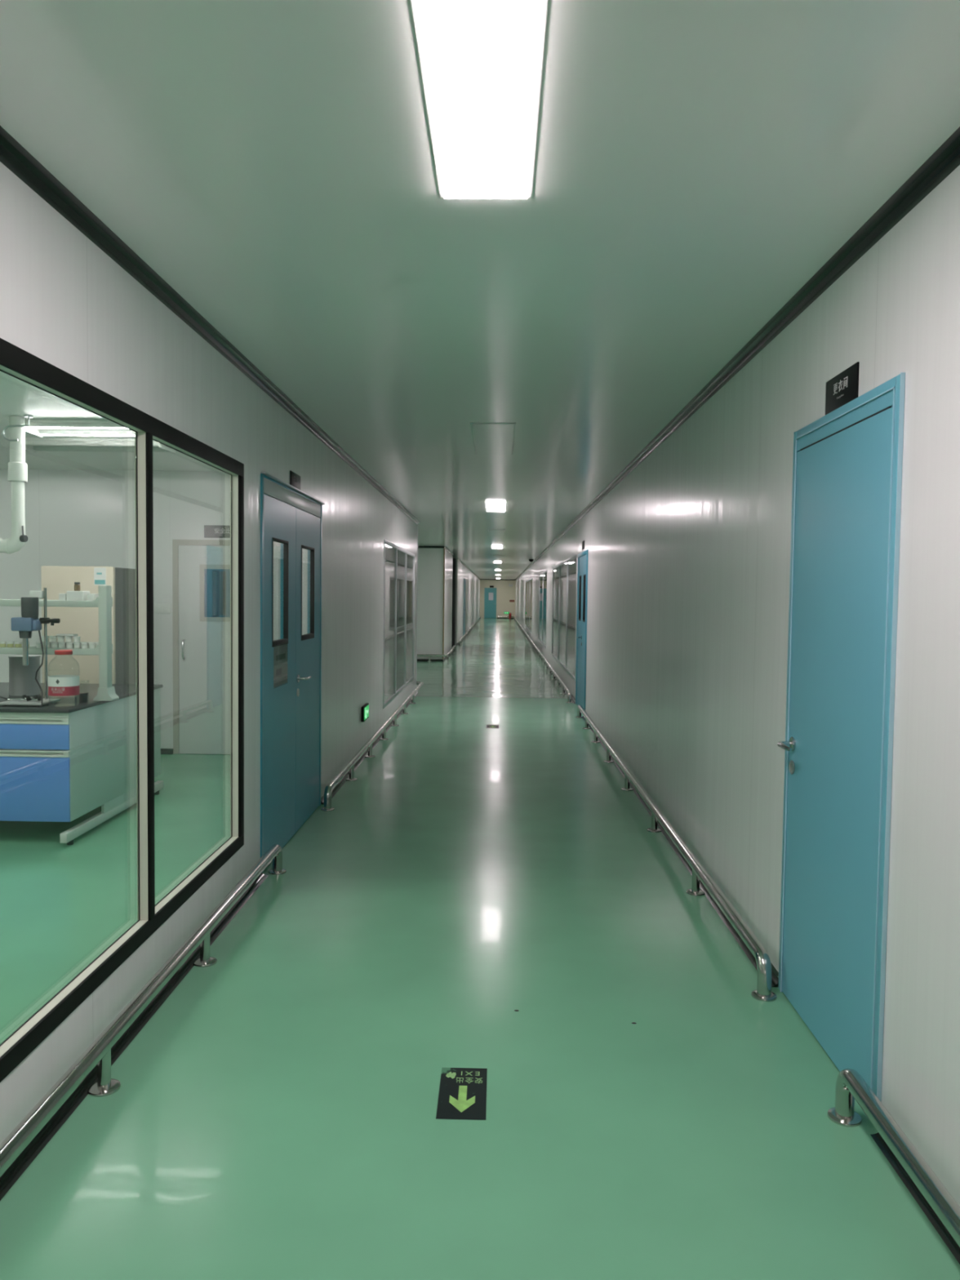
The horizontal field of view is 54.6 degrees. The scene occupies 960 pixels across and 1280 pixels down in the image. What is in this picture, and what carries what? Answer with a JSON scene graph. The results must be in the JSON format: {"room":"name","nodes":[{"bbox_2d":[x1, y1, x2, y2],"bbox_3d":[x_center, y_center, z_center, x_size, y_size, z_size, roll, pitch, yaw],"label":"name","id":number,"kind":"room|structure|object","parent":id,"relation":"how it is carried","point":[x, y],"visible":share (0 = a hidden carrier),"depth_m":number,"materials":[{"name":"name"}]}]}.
{"room":"laboratory corridor","nodes":[
{"label":"laboratory corridor","id":0,"kind":"room"},
{"bbox_2d":[0,469,307,754],"bbox_3d":[-3.967,-0.257,8.404,5.731,2.540,0.050,1,3,1],"label":"wall","id":1,"kind":"structure","parent":0,"point":[73,517],"depth_m":8.33,"materials":[{"name":"white paint"}]},
{"bbox_2d":[154,604,170,613],"bbox_3d":[-2.853,-0.281,8.350,0.150,0.086,0.011,1,3,1],"label":"light switch","id":2,"kind":"object","parent":1,"relation":"attached to","point":[158,608],"visible":1,"depth_m":8.35,"materials":[{"name":"white plastic"}]},
{"bbox_2d":[160,748,173,754],"bbox_3d":[-4.809,0.981,8.432,4.080,0.045,0.045,1,3,1],"label":"baseboard","id":3,"kind":"structure","parent":1,"relation":"attached to","point":[163,751],"depth_m":8.41,"materials":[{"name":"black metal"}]},
{"bbox_2d":[204,524,230,537],"bbox_3d":[-2.245,-0.968,8.306,0.440,0.110,0.009,1,3,1],"label":"door sign","id":4,"kind":"object","parent":1,"relation":"attached to","point":[210,531],"visible":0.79,"depth_m":8.30,"materials":[{"name":"grey plastic"}]},
{"bbox_2d":[172,539,280,754],"bbox_3d":[-2.248,0.072,8.322,1.020,1.928,0.076,1,3,1],"label":"door","id":5,"kind":"structure","parent":1,"relation":"in","point":[201,571],"depth_m":8.35,"materials":[{"name":"grey"}]},
{"bbox_2d":[0,161,417,1144],"bbox_3d":[-1.187,0.035,2.955,0.050,2.540,21.850,1,3,1],"label":"wall","id":6,"kind":"structure","parent":0,"point":[64,302],"depth_m":3.83,"materials":[{"name":"white paint"}]},
{"bbox_2d":[0,337,244,1082],"bbox_3d":[-1.187,0.160,2.703,0.049,1.824,3.487,1,3,1],"label":"window","id":7,"kind":"structure","parent":6,"relation":"in","point":[15,362],"depth_m":3.25,"materials":[{"name":"black"}]},
{"bbox_2d":[0,872,268,1200],"bbox_3d":[-1.246,1.498,-1.541,0.045,0.045,12.730,1,3,1],"label":"baseboard","id":8,"kind":"structure","parent":6,"relation":"attached to","point":[29,1153],"depth_m":2.92,"materials":[{"name":"black metal"}]},
{"bbox_2d":[0,125,420,524],"bbox_3d":[-1.124,-1.210,2.894,0.045,0.045,21.850,1,3,1],"label":"trim","id":9,"kind":"structure","parent":6,"relation":"attached to","point":[13,155],"depth_m":3.09,"materials":[{"name":"black metal"}]},
{"bbox_2d":[260,471,324,872],"bbox_3d":[-1.100,0.141,5.585,0.113,2.077,1.623,1,3,1],"label":"door","id":10,"kind":"structure","parent":6,"relation":"in","point":[291,713],"depth_m":5.41,"materials":[{"name":"blue paint"}]},
{"bbox_2d":[273,644,287,688],"bbox_3d":[-1.114,0.140,5.201,0.003,0.236,0.330,1,3,1],"label":"paper notice","id":11,"kind":"object","parent":10,"relation":"attached to","point":[280,652],"visible":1,"depth_m":5.19,"materials":[{"name":"grey paper"}]},
{"bbox_2d":[275,653,285,675],"bbox_3d":[-1.114,0.136,5.201,0.001,0.112,0.220,1,3,1],"label":"print","id":12,"kind":"object","parent":11,"relation":"attached to","point":[280,657],"depth_m":5.20,"materials":[{"name":"grey paper"}]},
{"bbox_2d":[289,470,300,489],"bbox_3d":[-1.095,-0.943,5.521,0.007,0.092,0.263,1,3,1],"label":"door sign","id":13,"kind":"object","parent":6,"relation":"attached to","point":[295,479],"visible":0.98,"depth_m":5.50,"materials":[{"name":"black plastic"}]},
{"bbox_2d":[360,702,368,721],"bbox_3d":[-1.045,0.660,8.483,0.034,0.135,0.310,1,3,1],"label":"exit sign","id":14,"kind":"object","parent":6,"relation":"attached to","point":[365,708],"visible":1,"depth_m":8.39,"materials":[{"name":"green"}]},
{"bbox_2d":[320,691,418,804],"bbox_3d":[-1.009,0.943,10.188,0.045,0.045,7.480,1,3,1],"label":"baseboard","id":15,"kind":"structure","parent":6,"relation":"attached to","point":[335,789],"depth_m":8.18,"materials":[{"name":"black metal"}]},
{"bbox_2d":[382,539,414,708],"bbox_3d":[-0.995,-0.248,11.654,0.025,1.803,3.548,1,3,1],"label":"window","id":16,"kind":"structure","parent":6,"relation":"in","point":[399,562],"depth_m":11.33,"materials":[{"name":"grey glass"}]},
{"bbox_2d":[416,528,417,680],"bbox_3d":[-0.968,-0.481,13.870,0.066,2.450,0.020,1,3,1],"label":"strip","id":17,"kind":"object","parent":6,"relation":"attached to","point":[417,528],"visible":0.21,"depth_m":13.87,"materials":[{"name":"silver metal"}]},
{"bbox_2d":[417,547,441,659],"bbox_3d":[-3.721,-0.833,20.588,5.731,2.540,0.050,1,3,1],"label":"wall","id":18,"kind":"structure","parent":0,"point":[429,559],"depth_m":20.51,"materials":[{"name":"white paint"}]},
{"bbox_2d":[417,658,442,661],"bbox_3d":[-3.712,0.415,20.599,5.781,0.045,0.045,1,3,1],"label":"baseboard","id":19,"kind":"structure","parent":18,"relation":"attached to","point":[418,660],"depth_m":20.57,"materials":[{"name":"black metal"}]},
{"bbox_2d":[417,546,444,548],"bbox_3d":[-3.682,-2.077,20.481,5.781,0.045,0.045,1,3,1],"label":"trim","id":20,"kind":"structure","parent":18,"relation":"attached to","point":[437,547],"depth_m":20.45,"materials":[{"name":"black metal"}]},
{"bbox_2d":[440,548,453,659],"bbox_3d":[-0.792,-0.887,22.454,0.050,2.540,3.900,1,3,1],"label":"wall","id":21,"kind":"structure","parent":0,"point":[448,557],"depth_m":22.04,"materials":[{"name":"white paint"}]},
{"bbox_2d":[442,548,444,659],"bbox_3d":[-0.800,-0.796,20.548,0.032,2.450,0.115,1,3,1],"label":"guard","id":22,"kind":"object","parent":21,"relation":"attached to","point":[443,548],"visible":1,"depth_m":20.49,"materials":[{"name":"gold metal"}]},
{"bbox_2d":[444,546,453,555],"bbox_3d":[-0.730,-2.132,22.394,0.045,0.045,3.900,1,3,1],"label":"trim","id":23,"kind":"structure","parent":21,"relation":"attached to","point":[446,548],"depth_m":21.96,"materials":[{"name":"black metal"}]},
{"bbox_2d":[451,558,455,645],"bbox_3d":[-2.086,-1.131,27.250,2.731,2.540,0.050,1,3,1],"label":"wall dark opening","id":24,"kind":"structure","parent":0,"point":[454,559],"depth_m":27.20,"materials":[{"name":"grey"}]},
{"bbox_2d":[454,558,479,645],"bbox_3d":[-0.360,-1.898,43.825,0.050,2.540,33.300,1,3,1],"label":"wall","id":25,"kind":"structure","parent":0,"point":[472,594],"depth_m":34.73,"materials":[{"name":"white paint"}]},
{"bbox_2d":[462,578,466,635],"bbox_3d":[-0.545,-1.144,33.051,0.112,2.048,1.700,1,3,1],"label":"door","id":26,"kind":"structure","parent":25,"relation":"in","point":[464,580],"depth_m":33.01,"materials":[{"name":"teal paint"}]},
{"bbox_2d":[457,558,480,579],"bbox_3d":[-0.297,-3.143,43.765,0.045,0.045,33.300,1,3,1],"label":"trim","id":27,"kind":"structure","parent":25,"relation":"attached to","point":[458,559],"depth_m":34.72,"materials":[{"name":"black metal"}]},
{"bbox_2d":[0,617,959,1279],"bbox_3d":[-0.487,0.255,26.307,14.000,0.100,68.700,1,3,1],"label":"floor","id":28,"kind":"structure","parent":0,"point":[273,1117],"depth_m":2.97,"materials":[{"name":"green plastic"}]},
{"bbox_2d":[0,682,163,844],"bbox_3d":[-3.804,0.733,6.050,2.976,0.790,1.520,1,3,1],"label":"laboratory bench","id":29,"kind":"object","parent":28,"relation":"on","point":[58,763],"visible":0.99,"depth_m":5.36,"materials":[{"name":"grey"}]},
{"bbox_2d":[8,654,40,696],"bbox_3d":[-2.926,0.226,5.978,0.186,0.250,0.186,1,3,1],"label":"canister","id":30,"kind":"object","parent":29,"relation":"on","point":[22,681],"visible":0.9,"depth_m":5.90,"materials":[{"name":"silver metal"}]},
{"bbox_2d":[0,587,60,706],"bbox_3d":[-2.621,0.037,5.438,0.283,0.686,0.248,1,3,1],"label":"overhead stirrer","id":31,"kind":"object","parent":29,"relation":"on","point":[29,621],"visible":0.98,"depth_m":5.44,"materials":[{"name":"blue metal"}]},
{"bbox_2d":[6,694,41,702],"bbox_3d":[-2.646,0.339,5.401,0.206,0.037,0.071,1,3,1],"label":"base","id":32,"kind":"object","parent":31,"relation":"on","point":[37,698],"visible":1,"depth_m":5.39,"materials":[{"name":"silver metal"}]},
{"bbox_2d":[0,585,119,701],"bbox_3d":[-2.982,0.005,5.789,1.480,0.706,0.213,1,3,1],"label":"rack","id":33,"kind":"object","parent":29,"relation":"on","point":[106,692],"visible":0.99,"depth_m":5.68,"materials":[{"name":"grey metal"}]},
{"bbox_2d":[0,640,6,647],"bbox_3d":[-2.945,0.026,5.738,0.042,0.036,0.042,1,3,1],"label":"jar","id":34,"kind":"object","parent":33,"relation":"on","point":[2,643],"visible":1,"depth_m":5.72,"materials":[{"name":"glass"}]},
{"bbox_2d":[6,641,14,647],"bbox_3d":[-2.897,0.027,5.737,0.042,0.036,0.042,1,3,1],"label":"jar","id":35,"kind":"object","parent":33,"relation":"on","point":[10,644],"visible":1,"depth_m":5.72,"materials":[{"name":"beige plastic"}]},
{"bbox_2d":[14,641,22,647],"bbox_3d":[-2.849,0.027,5.736,0.042,0.036,0.042,1,3,1],"label":"jar","id":36,"kind":"object","parent":33,"relation":"on","point":[17,644],"visible":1,"depth_m":5.72,"materials":[{"name":"beige plastic"}]},
{"bbox_2d":[35,641,43,648],"bbox_3d":[-2.714,0.029,5.729,0.042,0.036,0.042,1,3,1],"label":"jar","id":37,"kind":"object","parent":33,"relation":"on","point":[37,643],"visible":0.76,"depth_m":5.71,"materials":[{"name":"white"}]},
{"bbox_2d":[43,641,50,648],"bbox_3d":[-2.667,0.030,5.728,0.042,0.036,0.042,1,3,1],"label":"jar","id":38,"kind":"object","parent":33,"relation":"on","point":[48,642],"visible":0.56,"depth_m":5.72,"materials":[{"name":"white"}]},
{"bbox_2d":[50,641,57,648],"bbox_3d":[-2.620,0.030,5.727,0.042,0.036,0.042,1,3,1],"label":"jar","id":39,"kind":"object","parent":33,"relation":"on","point":[54,644],"visible":1,"depth_m":5.71,"materials":[{"name":"white"}]},
{"bbox_2d":[0,643,112,655],"bbox_3d":[-2.985,0.050,5.795,1.325,0.062,0.204,1,3,1],"label":"shelf","id":40,"kind":"object","parent":33,"relation":"attached to","point":[99,651],"depth_m":5.69,"materials":[{"name":"grey"}]},
{"bbox_2d":[0,596,112,607],"bbox_3d":[-2.982,-0.244,5.781,1.325,0.062,0.204,1,3,1],"label":"shelf","id":41,"kind":"object","parent":33,"relation":"attached to","point":[98,602],"depth_m":5.67,"materials":[{"name":"grey"}]},
{"bbox_2d":[58,641,66,648],"bbox_3d":[-2.573,0.031,5.726,0.042,0.036,0.042,1,3,1],"label":"jar","id":42,"kind":"object","parent":33,"relation":"on","point":[62,644],"visible":1,"depth_m":5.71,"materials":[{"name":"white"}]},
{"bbox_2d":[58,593,66,599],"bbox_3d":[-2.564,-0.267,5.742,0.042,0.042,0.070,1,3,1],"label":"storage box","id":43,"kind":"object","parent":33,"relation":"on","point":[61,596],"visible":0.72,"depth_m":5.71,"materials":[{"name":"white paper"}]},
{"bbox_2d":[66,642,73,648],"bbox_3d":[-2.526,0.032,5.725,0.042,0.036,0.042,1,3,1],"label":"jar","id":44,"kind":"object","parent":33,"relation":"on","point":[68,645],"visible":1,"depth_m":5.71,"materials":[{"name":"white"}]},
{"bbox_2d":[65,635,72,641],"bbox_3d":[-2.541,-0.006,5.749,0.042,0.036,0.042,1,3,1],"label":"jar","id":45,"kind":"object","parent":44,"relation":"on","point":[68,638],"visible":1,"depth_m":5.73,"materials":[{"name":"white"}]},
{"bbox_2d":[56,633,77,635],"bbox_3d":[-2.553,-0.031,5.748,0.110,0.012,0.060,1,3,1],"label":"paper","id":46,"kind":"object","parent":45,"relation":"on","point":[60,634],"visible":1,"depth_m":5.72,"materials":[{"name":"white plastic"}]},
{"bbox_2d":[73,642,80,648],"bbox_3d":[-2.479,0.032,5.724,0.042,0.036,0.042,1,3,1],"label":"jar","id":47,"kind":"object","parent":33,"relation":"on","point":[77,645],"visible":1,"depth_m":5.71,"materials":[{"name":"white"}]},
{"bbox_2d":[73,635,80,642],"bbox_3d":[-2.492,-0.006,5.748,0.042,0.036,0.042,1,3,1],"label":"jar","id":48,"kind":"object","parent":47,"relation":"on","point":[76,638],"visible":1,"depth_m":5.73,"materials":[{"name":"white"}]},
{"bbox_2d":[66,591,89,599],"bbox_3d":[-2.485,-0.275,5.755,0.102,0.058,0.100,1,3,1],"label":"storage box","id":49,"kind":"object","parent":33,"relation":"on","point":[71,595],"visible":0.86,"depth_m":5.71,"materials":[{"name":"white cardboard"}]},
{"bbox_2d":[74,582,80,591],"bbox_3d":[-2.487,-0.330,5.742,0.036,0.054,0.036,1,3,1],"label":"vial","id":50,"kind":"object","parent":49,"relation":"on","point":[77,584],"visible":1,"depth_m":5.73,"materials":[{"name":"brown glass"}]},
{"bbox_2d":[80,642,88,648],"bbox_3d":[-2.432,0.033,5.723,0.042,0.036,0.042,1,3,1],"label":"jar","id":51,"kind":"object","parent":33,"relation":"on","point":[84,645],"visible":1,"depth_m":5.71,"materials":[{"name":"white"}]},
{"bbox_2d":[88,642,96,648],"bbox_3d":[-2.385,0.033,5.722,0.042,0.036,0.042,1,3,1],"label":"jar","id":52,"kind":"object","parent":33,"relation":"on","point":[91,645],"visible":0.99,"depth_m":5.71,"materials":[{"name":"white"}]},
{"bbox_2d":[87,593,98,600],"bbox_3d":[-2.386,-0.265,5.738,0.042,0.042,0.070,1,3,1],"label":"storage box","id":53,"kind":"object","parent":33,"relation":"on","point":[91,597],"visible":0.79,"depth_m":5.70,"materials":[{"name":"white paper"}]},
{"bbox_3d":[-2.607,0.028,5.777,0.042,0.035,0.042,1,3,1],"label":"jar","id":54,"kind":"object","parent":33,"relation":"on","visible":0},
{"bbox_2d":[57,635,64,641],"bbox_3d":[-2.590,-0.007,5.750,0.042,0.036,0.042,1,3,1],"label":"jar","id":55,"kind":"object","parent":54,"relation":"on","point":[60,638],"visible":1,"depth_m":5.73,"materials":[{"name":"white"}]},
{"bbox_3d":[-2.654,0.028,5.778,0.042,0.035,0.042,1,3,1],"label":"jar","id":56,"kind":"object","parent":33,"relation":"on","visible":0},
{"bbox_2d":[49,635,57,641],"bbox_3d":[-2.639,-0.007,5.751,0.042,0.036,0.042,1,3,1],"label":"jar","id":57,"kind":"object","parent":56,"relation":"on","point":[52,638],"visible":1,"depth_m":5.74,"materials":[{"name":"white"}]},
{"bbox_3d":[-2.701,0.027,5.778,0.042,0.035,0.042,1,3,1],"label":"jar","id":58,"kind":"object","parent":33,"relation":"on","visible":0},
{"bbox_2d":[41,635,48,641],"bbox_3d":[-2.688,-0.008,5.752,0.042,0.036,0.042,1,3,1],"label":"jar","id":59,"kind":"object","parent":58,"relation":"on","point":[42,637],"visible":0.62,"depth_m":5.74,"materials":[{"name":"white"}]},
{"bbox_2d":[48,649,79,706],"bbox_3d":[-2.415,0.222,5.396,0.170,0.325,0.170,1,3,1],"label":"bottle","id":60,"kind":"object","parent":29,"relation":"on","point":[59,686],"visible":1,"depth_m":5.34,"materials":[{"name":"clear plastic"}]},
{"bbox_2d":[0,682,163,713],"bbox_3d":[-3.799,0.349,6.030,2.976,0.022,1.482,1,3,1],"label":"countertop","id":61,"kind":"structure","parent":29,"relation":"on","point":[122,691],"depth_m":5.73,"materials":[{"name":"grey"}]},
{"bbox_2d":[74,680,89,703],"bbox_3d":[-2.385,0.309,5.570,0.088,0.134,0.088,1,3,1],"label":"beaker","id":62,"kind":"object","parent":29,"relation":"on","point":[84,696],"visible":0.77,"depth_m":5.54,"materials":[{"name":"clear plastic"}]},
{"bbox_2d":[41,565,136,684],"bbox_3d":[-3.035,0.251,7.367,0.550,1.646,0.672,1,3,1],"label":"cabinet","id":63,"kind":"object","parent":28,"relation":"on","point":[83,622],"visible":0.39,"depth_m":7.03,"materials":[{"name":"cream painted metal"},{"name":"grey painted metal"}]},
{"bbox_2d":[94,572,105,584],"bbox_3d":[-2.858,-0.463,6.994,0.080,0.088,0.001,1,3,1],"label":"print","id":64,"kind":"object","parent":63,"relation":"attached to","point":[100,577],"depth_m":6.99,"materials":[{"name":"white paper"}]},
{"bbox_2d":[0,844,286,1177],"bbox_3d":[-1.168,1.390,-0.496,0.091,0.162,10.830,1,3,1],"label":"guard rail","id":65,"kind":"object","parent":28,"relation":"on","point":[99,1053],"visible":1,"depth_m":2.74,"materials":[{"name":"silver metal"}]},
{"bbox_2d":[320,681,423,811],"bbox_3d":[-2.060,0.872,10.169,2.306,0.162,7.806,1,3,1],"label":"guard rail","id":66,"kind":"object","parent":28,"relation":"on","point":[349,766],"visible":0.83,"depth_m":7.86,"materials":[{"name":"silver metal"}]},
{"bbox_2d":[417,644,456,661],"bbox_3d":[-2.361,0.283,22.476,3.406,0.162,4.021,1,3,1],"label":"guard rail","id":67,"kind":"object","parent":28,"relation":"on","point":[453,648],"visible":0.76,"depth_m":20.48,"materials":[{"name":"silver metal"}]},
{"bbox_2d":[435,1067,487,1119],"bbox_3d":[-0.051,1.330,2.735,0.140,0.001,0.282,1,3,1],"label":"floor marker","id":68,"kind":"object","parent":28,"relation":"on","point":[462,1095],"visible":1,"depth_m":2.72,"materials":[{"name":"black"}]},
{"bbox_2d":[445,1071,456,1078],"bbox_3d":[-0.087,1.325,2.831,0.030,0.001,0.038,2,3,21],"label":"print","id":69,"kind":"object","parent":68,"relation":"on","point":[448,1074],"depth_m":2.83,"materials":[{"name":"green"}]},
{"bbox_2d":[458,633,466,644],"bbox_3d":[-0.557,-0.040,29.724,0.091,0.162,4.841,1,3,1],"label":"guard rail","id":70,"kind":"object","parent":28,"relation":"on","point":[464,636],"visible":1,"depth_m":29.07,"materials":[{"name":"silver metal"}]},
{"bbox_2d":[466,616,480,635],"bbox_3d":[-0.203,-0.866,47.178,0.091,0.162,26.296,1,3,1],"label":"guard rail","id":71,"kind":"object","parent":28,"relation":"on","point":[471,628],"visible":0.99,"depth_m":40.27,"materials":[{"name":"silver metal"}]},
{"bbox_2d":[486,724,498,728],"bbox_3d":[0.142,0.967,10.417,0.140,0.001,0.282,1,3,1],"label":"floor marker","id":72,"kind":"object","parent":28,"relation":"on","point":[487,726],"visible":1,"depth_m":10.43,"materials":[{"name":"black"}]},
{"bbox_2d":[497,616,573,702],"bbox_3d":[1.706,-0.341,36.625,1.069,0.162,47.696,1,3,0],"label":"guard rail","id":73,"kind":"object","parent":28,"relation":"on","point":[536,649],"visible":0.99,"depth_m":18.02,"materials":[{"name":"silver metal"}]},
{"bbox_2d":[575,704,777,1001],"bbox_3d":[1.125,1.044,7.349,0.091,0.162,7.966,1,3,1],"label":"guard rail","id":74,"kind":"object","parent":28,"relation":"on","point":[763,993],"visible":1,"depth_m":4.54,"materials":[{"name":"silver metal"}]},
{"bbox_2d":[826,1068,959,1247],"bbox_3d":[0.943,1.470,-1.640,0.091,0.162,8.624,1,3,1],"label":"guard rail","id":75,"kind":"object","parent":28,"relation":"on","point":[851,1086],"visible":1,"depth_m":2.27,"materials":[{"name":"silver metal"}]},
{"bbox_2d":[0,0,959,579],"bbox_3d":[-0.456,-2.382,26.181,14.000,0.100,68.700,1,3,1],"label":"ceiling","id":76,"kind":"structure","parent":0,"point":[698,162],"depth_m":2.54,"materials":[{"name":"white paint"}]},
{"bbox_2d":[0,414,33,554],"bbox_3d":[-3.054,-0.967,5.813,0.571,0.854,0.131,1,3,1],"label":"extraction arm","id":77,"kind":"object","parent":76,"relation":"hanging from","point":[17,466],"visible":1,"depth_m":5.79},
{"bbox_2d":[25,419,134,437],"bbox_3d":[-2.325,-1.364,6.021,1.204,0.062,0.320,1,3,1],"label":"lamp","id":78,"kind":"object","parent":76,"relation":"attached to","point":[40,428],"visible":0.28,"depth_m":5.88,"materials":[{"name":"white plastic"}]},
{"bbox_2d":[25,437,175,453],"bbox_3d":[-2.776,-1.403,6.719,1.054,0.062,0.320,1,3,1],"label":"lamp","id":79,"kind":"object","parent":76,"relation":"attached to","point":[32,444],"visible":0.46,"depth_m":6.58,"materials":[{"name":"white plastic"}]},
{"bbox_2d":[410,0,547,199],"bbox_3d":[0.003,-1.166,1.899,0.249,0.011,1.244,1,3,1],"label":"recessed light","id":80,"kind":"object","parent":76,"relation":"in","point":[481,61],"visible":1,"depth_m":1.96,"materials":[{"name":"white plastic"}]},
{"bbox_2d":[470,422,515,454],"bbox_3d":[0.095,-1.384,6.451,0.285,0.006,1.284,1,3,1],"label":"ceiling access panel","id":81,"kind":"object","parent":76,"relation":"in","point":[489,438],"visible":1,"depth_m":6.33,"materials":[{"name":"white metal"}]},
{"bbox_2d":[484,501,506,511],"bbox_3d":[0.191,-1.607,11.217,0.249,0.011,1.244,1,3,1],"label":"recessed light","id":82,"kind":"object","parent":76,"relation":"in","point":[491,506],"visible":1,"depth_m":11.12,"materials":[{"name":"white plastic"}]},
{"bbox_2d":[488,528,505,534],"bbox_3d":[0.283,-1.823,15.739,0.285,0.006,1.284,1,3,1],"label":"recessed light","id":83,"kind":"object","parent":76,"relation":"in","point":[491,531],"visible":1,"depth_m":15.60,"materials":[{"name":"white"}]},
{"bbox_2d":[491,545,502,548],"bbox_3d":[0.377,-2.041,20.395,0.249,0.011,1.244,1,3,1],"label":"recessed light","id":84,"kind":"object","parent":76,"relation":"in","point":[492,546],"visible":1,"depth_m":20.36,"materials":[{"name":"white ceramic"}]},
{"bbox_2d":[492,554,502,556],"bbox_3d":[0.469,-2.259,24.947,0.285,0.006,1.284,1,3,1],"label":"recessed light","id":85,"kind":"object","parent":76,"relation":"in","point":[493,555],"visible":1,"depth_m":24.70,"materials":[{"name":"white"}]},
{"bbox_2d":[480,579,515,618],"bbox_3d":[1.151,-2.671,60.455,2.399,2.540,0.050,1,3,1],"label":"wall","id":86,"kind":"structure","parent":0,"point":[504,593],"depth_m":60.42,"materials":[{"name":"beige paint"}]},
{"bbox_2d":[484,587,496,618],"bbox_3d":[0.674,-2.395,60.417,0.785,1.978,0.072,1,3,1],"label":"door","id":87,"kind":"structure","parent":86,"relation":"in","point":[490,593],"depth_m":60.43,"materials":[{"name":"teal paint"}]},
{"bbox_2d":[480,578,515,580],"bbox_3d":[1.165,-3.915,60.349,2.299,0.045,0.045,1,3,1],"label":"trim","id":88,"kind":"structure","parent":86,"relation":"attached to","point":[481,579],"depth_m":60.36,"materials":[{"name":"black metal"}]},
{"bbox_2d":[515,164,959,1206],"bbox_3d":[1.633,-1.036,26.203,0.050,2.540,68.500,1,3,1],"label":"wall","id":89,"kind":"structure","parent":0,"point":[689,553],"depth_m":3.56,"materials":[{"name":"white paint"}]},
{"bbox_2d":[524,577,532,631],"bbox_3d":[1.771,-1.300,33.948,0.025,1.773,8.008,1,3,1],"label":"window","id":90,"kind":"structure","parent":89,"relation":"in","point":[528,588],"depth_m":33.59,"materials":[{"name":"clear glass"}]},
{"bbox_2d":[538,570,546,648],"bbox_3d":[1.547,-0.778,22.912,0.025,1.773,3.908,1,3,1],"label":"window","id":91,"kind":"structure","parent":89,"relation":"in","point":[543,576],"depth_m":22.83,"materials":[{"name":"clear glass"}]},
{"bbox_2d":[537,652,575,703],"bbox_3d":[1.780,-0.280,36.609,0.045,0.045,47.780,1,3,1],"label":"baseboard","id":92,"kind":"structure","parent":89,"relation":"attached to","point":[573,700],"depth_m":14.04,"materials":[{"name":"black metal"}]},
{"bbox_2d":[551,554,577,681],"bbox_3d":[1.403,-0.440,15.772,0.025,1.773,5.708,1,3,1],"label":"window","id":93,"kind":"structure","parent":89,"relation":"in","point":[565,573],"depth_m":15.10,"materials":[{"name":"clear glass"}]},
{"bbox_2d":[575,549,587,710],"bbox_3d":[1.306,-0.115,12.019,0.113,2.036,1.306,1,3,1],"label":"door","id":94,"kind":"structure","parent":89,"relation":"in","point":[582,577],"depth_m":11.99,"materials":[{"name":"blue paint"}]},
{"bbox_2d":[582,540,584,550],"bbox_3d":[1.328,-1.219,11.966,0.006,0.110,0.270,1,3,1],"label":"door sign","id":95,"kind":"object","parent":89,"relation":"attached to","point":[583,542],"visible":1,"depth_m":11.92,"materials":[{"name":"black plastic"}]},
{"bbox_2d":[582,715,778,986],"bbox_3d":[1.190,1.099,7.453,0.045,0.045,7.910,1,3,1],"label":"baseboard","id":96,"kind":"structure","parent":89,"relation":"attached to","point":[775,974],"depth_m":4.52,"materials":[{"name":"black metal"}]},
{"bbox_2d":[515,126,959,579],"bbox_3d":[1.600,-2.283,26.144,0.045,0.045,68.500,1,3,1],"label":"trim","id":97,"kind":"structure","parent":89,"relation":"attached to","point":[946,158],"depth_m":3.07,"materials":[{"name":"black metal"}]},
{"bbox_2d":[777,372,905,1101],"bbox_3d":[1.120,0.296,2.987,0.119,2.068,0.905,1,3,1],"label":"door","id":98,"kind":"structure","parent":89,"relation":"in","point":[837,746],"depth_m":2.88,"materials":[{"name":"teal paint"}]},
{"bbox_2d":[825,361,859,414],"bbox_3d":[1.145,-0.793,2.947,0.007,0.108,0.272,1,3,1],"label":"door sign","id":99,"kind":"object","parent":89,"relation":"attached to","point":[842,388],"visible":0.99,"depth_m":2.93,"materials":[{"name":"black plastic"}]},
{"bbox_2d":[870,1132,959,1264],"bbox_3d":[0.984,1.579,-2.699,0.045,0.045,10.500,1,3,1],"label":"baseboard","id":100,"kind":"structure","parent":89,"relation":"attached to","point":[943,1232],"depth_m":2.27,"materials":[{"name":"black metal"}]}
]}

